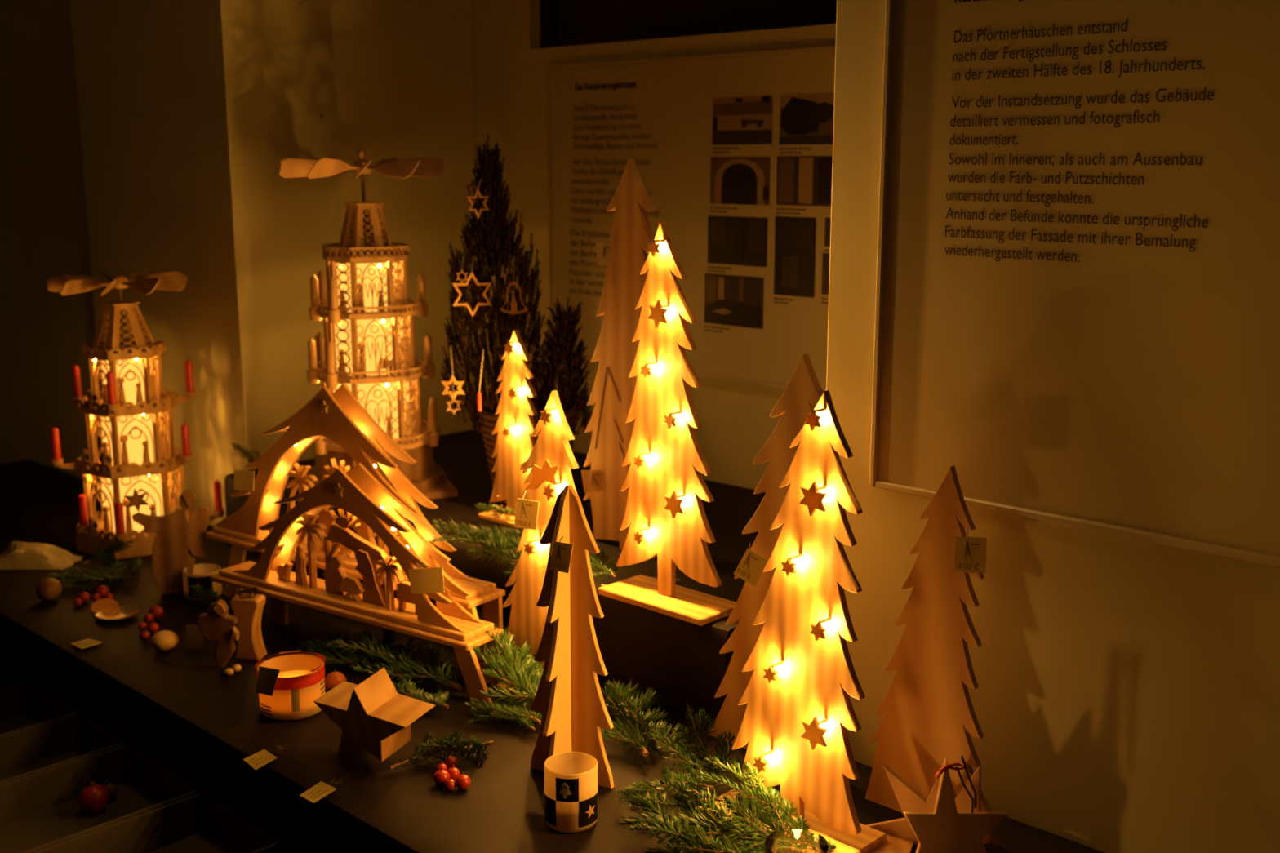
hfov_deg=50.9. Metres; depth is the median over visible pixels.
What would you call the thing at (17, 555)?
paper bag
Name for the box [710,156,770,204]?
photograph
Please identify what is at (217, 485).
candle
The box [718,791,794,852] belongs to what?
fir branch
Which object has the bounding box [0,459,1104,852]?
display table
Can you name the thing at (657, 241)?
bulb socket
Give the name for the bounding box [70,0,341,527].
wall
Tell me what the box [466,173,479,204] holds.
star ornament
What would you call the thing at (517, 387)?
bulb socket
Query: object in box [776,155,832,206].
photograph
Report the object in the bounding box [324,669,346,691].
apple
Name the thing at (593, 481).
price tag
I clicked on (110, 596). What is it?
berry
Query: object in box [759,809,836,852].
fir branch
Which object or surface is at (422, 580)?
price tag
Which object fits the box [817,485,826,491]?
bulb socket
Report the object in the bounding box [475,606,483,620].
fir branch
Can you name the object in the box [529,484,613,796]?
tree
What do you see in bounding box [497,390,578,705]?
tree
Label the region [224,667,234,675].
nut
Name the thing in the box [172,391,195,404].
candle holder
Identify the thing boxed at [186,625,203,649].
price tag
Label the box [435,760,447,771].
berry
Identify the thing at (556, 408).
bulb socket
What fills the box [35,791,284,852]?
tray
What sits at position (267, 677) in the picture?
price tag
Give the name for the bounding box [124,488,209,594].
tree
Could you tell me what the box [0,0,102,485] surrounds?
wall
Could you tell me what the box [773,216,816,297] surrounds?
photograph
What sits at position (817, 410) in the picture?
bulb socket
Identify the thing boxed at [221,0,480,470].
wall
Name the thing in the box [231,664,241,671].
nut
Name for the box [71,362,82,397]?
candle
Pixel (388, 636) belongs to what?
fir branch
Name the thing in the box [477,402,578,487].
basket
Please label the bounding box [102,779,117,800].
bauble
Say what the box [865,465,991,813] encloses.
tree
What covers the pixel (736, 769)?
fir branch
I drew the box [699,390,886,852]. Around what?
tree
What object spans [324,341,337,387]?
candle
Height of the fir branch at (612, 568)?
0.037 m
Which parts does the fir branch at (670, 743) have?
stem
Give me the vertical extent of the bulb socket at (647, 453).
0.004 m
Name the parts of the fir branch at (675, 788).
stem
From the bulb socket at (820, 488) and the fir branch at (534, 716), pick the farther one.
the fir branch at (534, 716)
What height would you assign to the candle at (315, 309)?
0.084 m
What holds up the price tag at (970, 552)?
attached to the tree at (930, 717)
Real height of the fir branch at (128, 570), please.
0.083 m
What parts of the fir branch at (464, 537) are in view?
stem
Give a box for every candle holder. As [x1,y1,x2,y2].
[230,586,267,660]
[543,751,598,832]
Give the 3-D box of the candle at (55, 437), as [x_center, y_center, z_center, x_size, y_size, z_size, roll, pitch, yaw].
[-1.152,0.034,2.649,0.016,0.074,0.015,0,11,0]
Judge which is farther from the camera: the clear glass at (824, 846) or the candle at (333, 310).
the candle at (333, 310)
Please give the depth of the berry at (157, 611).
2.29 m
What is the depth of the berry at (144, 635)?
2.19 m
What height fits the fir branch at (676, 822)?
0.032 m
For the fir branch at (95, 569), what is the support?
on the display table
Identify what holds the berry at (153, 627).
on the display table
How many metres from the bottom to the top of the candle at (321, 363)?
0.084 m
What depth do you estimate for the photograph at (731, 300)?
2.54 m
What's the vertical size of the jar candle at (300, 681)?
0.070 m
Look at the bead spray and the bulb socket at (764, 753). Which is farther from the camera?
the bead spray
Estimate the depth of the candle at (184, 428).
2.68 m
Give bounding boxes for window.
[539,0,836,48]
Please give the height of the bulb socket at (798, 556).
0.004 m
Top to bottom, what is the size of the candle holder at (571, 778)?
0.074 m
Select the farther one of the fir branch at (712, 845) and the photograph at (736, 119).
the photograph at (736, 119)
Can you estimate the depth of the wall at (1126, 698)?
1.54 m
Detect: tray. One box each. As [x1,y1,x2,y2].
[0,713,127,784]
[0,743,202,852]
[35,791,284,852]
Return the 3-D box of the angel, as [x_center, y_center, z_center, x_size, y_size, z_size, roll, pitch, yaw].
[-0.644,0.318,2.054,0.063,0.107,0.021,0,11,0]
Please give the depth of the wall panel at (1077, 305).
1.45 m
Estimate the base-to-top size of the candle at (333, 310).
0.084 m
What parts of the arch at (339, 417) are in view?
leg, panel, panel, leg, leg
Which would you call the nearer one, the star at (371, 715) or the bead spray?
the star at (371, 715)
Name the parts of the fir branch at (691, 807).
stem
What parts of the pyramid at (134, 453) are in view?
blade, blade, post, blade, post, post, window panel, window panel, window panel, window panel, window panel, window panel, roof panel, roof panel, blade, blade, post, post, post, roof panel, railing, railing, roof panel, railing, window panel, railing, window panel, blade, window panel, blade, roof panel, roof panel, post, window panel, window panel, post, blade, blade, post, window panel, window panel, post, post, window panel, window panel, post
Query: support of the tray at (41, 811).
on the bench
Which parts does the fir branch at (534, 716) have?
stem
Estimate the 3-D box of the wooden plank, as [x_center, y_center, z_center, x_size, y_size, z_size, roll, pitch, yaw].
[0.261,0.481,1.518,0.084,0.005,0.173,4,12,21]
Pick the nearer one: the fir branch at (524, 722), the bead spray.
the fir branch at (524, 722)
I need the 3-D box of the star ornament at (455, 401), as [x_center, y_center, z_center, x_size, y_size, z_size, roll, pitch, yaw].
[-0.340,-0.060,2.429,0.030,0.077,0.021,-6,13,-28]
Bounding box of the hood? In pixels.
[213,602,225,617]
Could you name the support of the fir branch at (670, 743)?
on the display table
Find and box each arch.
[205,382,505,668]
[210,462,503,703]
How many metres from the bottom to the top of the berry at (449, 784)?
0.018 m
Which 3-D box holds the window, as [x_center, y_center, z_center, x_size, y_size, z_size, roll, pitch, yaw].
[0.269,-1.087,2.372,1.295,0.750,0.040,11,15,43]
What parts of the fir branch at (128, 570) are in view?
stem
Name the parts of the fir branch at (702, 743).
stem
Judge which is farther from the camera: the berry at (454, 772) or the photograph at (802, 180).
the photograph at (802, 180)
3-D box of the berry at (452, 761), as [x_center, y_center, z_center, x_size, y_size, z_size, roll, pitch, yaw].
[-0.243,0.431,1.733,0.017,0.020,0.017,0,11,0]
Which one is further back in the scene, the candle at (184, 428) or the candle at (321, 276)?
the candle at (184, 428)
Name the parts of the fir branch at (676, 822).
stem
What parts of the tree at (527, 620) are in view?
bulb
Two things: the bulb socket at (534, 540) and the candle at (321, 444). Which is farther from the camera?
the candle at (321, 444)
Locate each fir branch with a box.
[46,564,121,591]
[48,556,143,587]
[83,539,133,564]
[189,584,221,605]
[231,442,261,471]
[294,627,408,680]
[324,629,462,693]
[389,729,473,768]
[391,677,450,712]
[421,732,493,767]
[431,517,523,546]
[431,527,522,558]
[460,524,519,560]
[464,697,542,724]
[471,618,543,715]
[474,502,515,518]
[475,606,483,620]
[480,640,542,706]
[481,537,522,576]
[490,697,535,732]
[500,629,542,674]
[589,547,619,579]
[600,679,691,757]
[616,785,684,817]
[618,780,803,852]
[619,695,660,745]
[619,764,714,808]
[629,815,749,852]
[644,813,711,852]
[644,826,802,852]
[648,724,716,783]
[650,777,723,804]
[671,704,734,785]
[697,762,747,791]
[702,755,798,822]
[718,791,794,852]
[740,761,783,808]
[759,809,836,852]
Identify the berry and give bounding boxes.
[73,598,82,606]
[77,591,89,602]
[91,593,101,601]
[95,585,109,597]
[103,593,113,599]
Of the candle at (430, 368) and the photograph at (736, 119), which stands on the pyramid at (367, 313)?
the candle at (430, 368)
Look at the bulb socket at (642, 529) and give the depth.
1.91 m
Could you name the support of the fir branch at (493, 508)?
on the tree at (515, 425)
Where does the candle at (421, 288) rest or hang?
on the pyramid at (367, 313)
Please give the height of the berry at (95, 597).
0.015 m
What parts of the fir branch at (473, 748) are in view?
stem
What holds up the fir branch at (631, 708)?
on the display table
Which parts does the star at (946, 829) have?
dark cord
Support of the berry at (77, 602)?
on the display table
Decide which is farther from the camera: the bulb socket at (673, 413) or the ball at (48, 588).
the ball at (48, 588)
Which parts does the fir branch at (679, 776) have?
stem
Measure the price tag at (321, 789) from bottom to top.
0.012 m
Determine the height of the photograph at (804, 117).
0.087 m
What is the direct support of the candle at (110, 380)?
on the pyramid at (134, 453)
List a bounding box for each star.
[313,667,435,761]
[524,459,559,490]
[866,764,999,845]
[903,755,1008,852]
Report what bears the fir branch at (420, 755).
on the display table
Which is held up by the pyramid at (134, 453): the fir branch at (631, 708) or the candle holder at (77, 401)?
the candle holder at (77, 401)
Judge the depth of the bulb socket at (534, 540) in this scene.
1.91 m
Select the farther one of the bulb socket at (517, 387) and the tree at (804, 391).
the bulb socket at (517, 387)
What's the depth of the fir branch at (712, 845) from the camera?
1.49 m
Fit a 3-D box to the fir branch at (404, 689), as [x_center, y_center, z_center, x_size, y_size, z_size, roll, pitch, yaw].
[-0.339,0.384,1.934,0.132,0.058,0.120,-2,11,-9]
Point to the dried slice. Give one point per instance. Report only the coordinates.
(108, 607)
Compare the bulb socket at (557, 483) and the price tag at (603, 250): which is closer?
the bulb socket at (557, 483)
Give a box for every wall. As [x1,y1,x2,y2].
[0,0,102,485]
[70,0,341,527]
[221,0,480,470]
[471,0,835,492]
[826,0,1279,852]
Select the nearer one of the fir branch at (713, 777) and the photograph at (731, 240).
the fir branch at (713, 777)
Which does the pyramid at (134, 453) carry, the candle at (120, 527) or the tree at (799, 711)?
the candle at (120, 527)
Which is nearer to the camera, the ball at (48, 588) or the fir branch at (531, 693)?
the fir branch at (531, 693)
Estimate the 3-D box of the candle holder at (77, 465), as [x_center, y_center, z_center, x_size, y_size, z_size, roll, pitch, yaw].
[-1.126,0.074,2.668,0.074,0.025,0.045,0,11,0]
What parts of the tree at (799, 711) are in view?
bulb, bulb, bulb, bulb, bulb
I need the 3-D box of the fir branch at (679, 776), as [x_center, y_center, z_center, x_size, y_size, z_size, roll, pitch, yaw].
[0.029,0.439,1.654,0.113,0.052,0.096,-1,11,-5]
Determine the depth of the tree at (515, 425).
2.31 m
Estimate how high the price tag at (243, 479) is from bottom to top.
0.047 m
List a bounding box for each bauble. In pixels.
[78,782,108,813]
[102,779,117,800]
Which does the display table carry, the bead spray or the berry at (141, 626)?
the berry at (141, 626)
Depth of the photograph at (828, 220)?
2.37 m
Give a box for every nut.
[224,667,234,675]
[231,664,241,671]
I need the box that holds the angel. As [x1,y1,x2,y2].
[195,599,239,668]
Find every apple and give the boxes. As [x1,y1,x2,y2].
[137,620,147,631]
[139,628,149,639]
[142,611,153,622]
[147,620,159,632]
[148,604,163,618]
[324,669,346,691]
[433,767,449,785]
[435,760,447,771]
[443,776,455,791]
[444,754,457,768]
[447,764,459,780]
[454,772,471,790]
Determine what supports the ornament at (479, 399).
hanging from the tree at (493, 223)
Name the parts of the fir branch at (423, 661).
stem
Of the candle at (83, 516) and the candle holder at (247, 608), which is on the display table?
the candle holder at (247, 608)
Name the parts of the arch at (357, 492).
leg, leg, panel, panel, leg, leg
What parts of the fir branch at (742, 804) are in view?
stem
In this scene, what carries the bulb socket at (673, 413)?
attached to the tree at (665, 517)
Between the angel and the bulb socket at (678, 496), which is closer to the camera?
the bulb socket at (678, 496)
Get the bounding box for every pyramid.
[46,270,224,559]
[279,147,457,507]
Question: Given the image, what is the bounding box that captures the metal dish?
[95,605,138,622]
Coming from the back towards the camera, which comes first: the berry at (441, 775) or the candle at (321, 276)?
the candle at (321, 276)
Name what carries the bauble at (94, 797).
in the tray at (41, 811)
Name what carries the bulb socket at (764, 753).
attached to the tree at (799, 711)
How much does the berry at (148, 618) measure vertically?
0.020 m
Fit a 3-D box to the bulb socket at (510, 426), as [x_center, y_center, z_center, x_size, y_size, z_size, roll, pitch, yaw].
[-0.221,0.000,2.305,0.004,0.004,0.020,11,15,43]
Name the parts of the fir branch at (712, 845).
stem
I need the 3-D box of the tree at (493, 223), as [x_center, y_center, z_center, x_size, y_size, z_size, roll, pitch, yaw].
[-0.225,-0.249,2.471,0.293,0.567,0.199,-2,11,-11]
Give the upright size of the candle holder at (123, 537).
0.025 m
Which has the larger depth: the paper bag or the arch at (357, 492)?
the paper bag
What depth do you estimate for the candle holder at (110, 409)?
2.57 m
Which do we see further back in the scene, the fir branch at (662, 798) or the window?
the window
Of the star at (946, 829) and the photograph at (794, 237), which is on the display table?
the star at (946, 829)
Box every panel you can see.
[546,45,835,391]
[869,0,1279,567]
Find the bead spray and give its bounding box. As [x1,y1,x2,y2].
[496,495,506,508]
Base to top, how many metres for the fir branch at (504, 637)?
0.094 m
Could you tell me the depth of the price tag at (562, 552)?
1.59 m
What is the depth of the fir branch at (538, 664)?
1.96 m
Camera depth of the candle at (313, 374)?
2.49 m
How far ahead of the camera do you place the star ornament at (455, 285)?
2.37 m
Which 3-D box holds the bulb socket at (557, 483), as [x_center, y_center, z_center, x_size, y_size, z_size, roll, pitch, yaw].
[-0.118,0.080,1.865,0.004,0.004,0.020,11,15,43]
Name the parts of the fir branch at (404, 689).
stem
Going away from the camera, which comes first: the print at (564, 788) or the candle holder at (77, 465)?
the print at (564, 788)
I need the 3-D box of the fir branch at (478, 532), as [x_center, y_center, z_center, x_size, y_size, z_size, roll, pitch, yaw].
[-0.239,0.181,2.145,0.131,0.051,0.116,2,11,9]
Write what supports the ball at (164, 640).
on the display table
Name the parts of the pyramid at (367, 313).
blade, post, window panel, post, window panel, post, blade, post, blade, post, window panel, window panel, window panel, roof panel, roof panel, roof panel, post, post, post, roof panel, blade, railing, roof panel, railing, window panel, railing, window panel, railing, window panel, roof panel, roof panel, post, blade, blade, post, window panel, window panel, post, post, post, window panel, window panel, post, window panel, post, window panel, post, blade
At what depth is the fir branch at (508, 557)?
2.04 m
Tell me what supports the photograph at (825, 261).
attached to the panel at (733, 152)
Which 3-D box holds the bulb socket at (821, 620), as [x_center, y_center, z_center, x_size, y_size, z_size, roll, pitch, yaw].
[0.202,0.213,1.474,0.004,0.004,0.020,11,15,43]
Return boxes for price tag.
[70,635,108,648]
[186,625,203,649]
[234,465,254,491]
[243,745,284,769]
[255,666,279,696]
[299,776,345,803]
[408,563,444,594]
[514,490,539,529]
[549,535,573,573]
[581,469,605,493]
[595,241,611,265]
[733,543,767,586]
[954,528,986,573]
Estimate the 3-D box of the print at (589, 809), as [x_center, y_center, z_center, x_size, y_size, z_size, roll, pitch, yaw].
[-0.058,0.449,1.569,0.001,0.017,0.017,10,15,42]
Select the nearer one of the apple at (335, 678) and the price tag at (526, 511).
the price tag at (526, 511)
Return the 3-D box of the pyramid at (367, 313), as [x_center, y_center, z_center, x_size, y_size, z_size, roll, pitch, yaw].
[-0.513,-0.199,2.538,0.302,0.642,0.304,-4,12,-19]
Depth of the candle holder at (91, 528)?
2.66 m
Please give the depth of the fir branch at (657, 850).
1.50 m
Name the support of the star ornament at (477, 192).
hanging from the tree at (493, 223)
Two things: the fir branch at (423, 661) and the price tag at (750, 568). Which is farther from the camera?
the fir branch at (423, 661)
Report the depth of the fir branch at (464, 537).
2.09 m
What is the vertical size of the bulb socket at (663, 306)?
0.004 m
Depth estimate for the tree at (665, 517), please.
1.87 m
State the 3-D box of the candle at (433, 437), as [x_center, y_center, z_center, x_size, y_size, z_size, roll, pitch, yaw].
[-0.395,-0.004,2.554,0.024,0.084,0.024,-4,12,-19]
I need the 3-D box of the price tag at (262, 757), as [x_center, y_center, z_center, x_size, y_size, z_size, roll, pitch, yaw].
[-0.493,0.430,1.755,0.035,0.012,0.064,6,13,27]
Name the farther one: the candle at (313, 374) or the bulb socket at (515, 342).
the candle at (313, 374)
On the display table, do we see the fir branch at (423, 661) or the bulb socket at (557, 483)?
the fir branch at (423, 661)
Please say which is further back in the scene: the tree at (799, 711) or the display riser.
the display riser
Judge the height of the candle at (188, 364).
0.074 m
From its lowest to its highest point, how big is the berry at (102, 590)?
0.021 m
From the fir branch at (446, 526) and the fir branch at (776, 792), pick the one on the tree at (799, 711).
the fir branch at (776, 792)
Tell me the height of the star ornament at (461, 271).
0.048 m
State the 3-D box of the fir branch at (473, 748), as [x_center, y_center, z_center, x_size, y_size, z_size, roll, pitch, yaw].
[-0.239,0.417,1.754,0.082,0.046,0.079,2,11,8]
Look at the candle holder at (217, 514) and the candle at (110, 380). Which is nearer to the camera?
the candle at (110, 380)
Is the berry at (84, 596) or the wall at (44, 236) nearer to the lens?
the berry at (84, 596)
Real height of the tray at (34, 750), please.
0.060 m
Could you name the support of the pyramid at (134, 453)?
on the display table
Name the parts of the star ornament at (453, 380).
star plate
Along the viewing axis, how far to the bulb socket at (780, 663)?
1.53 m
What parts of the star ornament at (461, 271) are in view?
star plate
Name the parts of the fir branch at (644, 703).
stem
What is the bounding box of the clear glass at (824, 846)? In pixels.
[764,828,829,852]
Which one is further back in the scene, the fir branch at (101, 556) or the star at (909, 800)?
the fir branch at (101, 556)
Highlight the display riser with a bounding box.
[224,429,766,728]
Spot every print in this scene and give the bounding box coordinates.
[558,782,571,798]
[585,804,594,817]
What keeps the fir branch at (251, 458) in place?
on the display riser
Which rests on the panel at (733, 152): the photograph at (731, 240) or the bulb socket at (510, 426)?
the photograph at (731, 240)
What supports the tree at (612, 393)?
on the display riser
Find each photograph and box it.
[704,273,764,328]
[707,215,767,266]
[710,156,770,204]
[712,95,773,144]
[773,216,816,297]
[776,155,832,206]
[778,92,834,144]
[821,253,830,294]
[824,217,831,246]
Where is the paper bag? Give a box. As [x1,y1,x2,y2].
[0,541,84,569]
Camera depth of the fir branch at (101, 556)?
2.54 m
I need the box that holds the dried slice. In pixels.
[90,598,119,616]
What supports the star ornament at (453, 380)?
hanging from the tree at (493, 223)
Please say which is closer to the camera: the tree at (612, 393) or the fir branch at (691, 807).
the fir branch at (691, 807)
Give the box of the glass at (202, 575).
[182,563,222,600]
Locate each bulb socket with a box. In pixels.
[506,424,515,428]
[509,341,519,344]
[513,385,522,389]
[530,538,541,543]
[547,407,558,412]
[551,481,561,486]
[639,527,649,532]
[640,452,650,457]
[646,361,657,365]
[654,239,665,243]
[662,305,670,308]
[671,411,681,415]
[676,494,685,498]
[760,749,773,757]
[772,660,783,668]
[789,553,802,560]
[814,407,826,413]
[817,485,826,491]
[817,617,831,624]
[817,718,827,725]
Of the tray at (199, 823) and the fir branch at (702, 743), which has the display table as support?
the fir branch at (702, 743)
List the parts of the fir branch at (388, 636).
stem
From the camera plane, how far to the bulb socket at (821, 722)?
1.50 m
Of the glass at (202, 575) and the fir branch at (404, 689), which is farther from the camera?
the glass at (202, 575)
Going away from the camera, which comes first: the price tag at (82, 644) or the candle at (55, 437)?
the price tag at (82, 644)
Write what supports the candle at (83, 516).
on the pyramid at (134, 453)
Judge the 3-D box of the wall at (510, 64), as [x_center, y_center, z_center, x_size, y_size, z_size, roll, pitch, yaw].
[0.294,-0.301,2.645,2.218,2.600,0.300,11,15,43]
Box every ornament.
[441,348,464,400]
[445,373,462,415]
[452,257,492,316]
[455,255,468,283]
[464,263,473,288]
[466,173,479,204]
[466,178,488,217]
[477,348,484,411]
[499,255,528,314]
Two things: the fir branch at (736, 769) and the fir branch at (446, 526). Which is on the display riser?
the fir branch at (446, 526)
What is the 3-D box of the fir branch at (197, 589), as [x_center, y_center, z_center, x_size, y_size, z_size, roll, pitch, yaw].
[-0.772,0.294,2.375,0.051,0.033,0.055,-7,13,-33]
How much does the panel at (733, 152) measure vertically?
0.605 m
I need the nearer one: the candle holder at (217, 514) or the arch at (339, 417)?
the arch at (339, 417)
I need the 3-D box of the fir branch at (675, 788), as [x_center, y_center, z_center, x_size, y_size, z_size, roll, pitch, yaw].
[0.051,0.428,1.571,0.059,0.052,0.078,-10,15,-40]
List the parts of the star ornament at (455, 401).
star plate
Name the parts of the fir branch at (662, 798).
stem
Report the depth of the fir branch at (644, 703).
1.81 m
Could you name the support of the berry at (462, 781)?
on the display table
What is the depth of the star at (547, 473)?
1.84 m
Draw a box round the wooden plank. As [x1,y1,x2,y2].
[868,831,914,852]
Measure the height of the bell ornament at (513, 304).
0.100 m
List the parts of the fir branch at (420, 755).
stem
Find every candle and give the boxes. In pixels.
[50,425,61,459]
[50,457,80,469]
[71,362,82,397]
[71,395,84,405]
[78,492,88,526]
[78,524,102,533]
[106,368,116,404]
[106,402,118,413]
[114,499,124,534]
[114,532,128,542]
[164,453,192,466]
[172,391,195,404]
[180,421,190,455]
[184,358,194,391]
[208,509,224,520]
[213,478,222,511]
[253,650,327,720]
[306,337,319,383]
[308,274,322,320]
[314,436,328,454]
[315,332,325,368]
[316,271,328,308]
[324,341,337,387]
[327,276,340,323]
[416,271,428,316]
[422,333,435,378]
[426,402,439,446]
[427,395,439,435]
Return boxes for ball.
[35,577,62,600]
[150,628,178,650]
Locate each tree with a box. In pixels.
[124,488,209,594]
[440,134,594,435]
[478,329,538,528]
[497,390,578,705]
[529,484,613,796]
[583,159,655,548]
[598,221,736,626]
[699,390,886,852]
[708,353,822,749]
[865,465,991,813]
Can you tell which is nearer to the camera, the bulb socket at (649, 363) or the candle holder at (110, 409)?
the bulb socket at (649, 363)

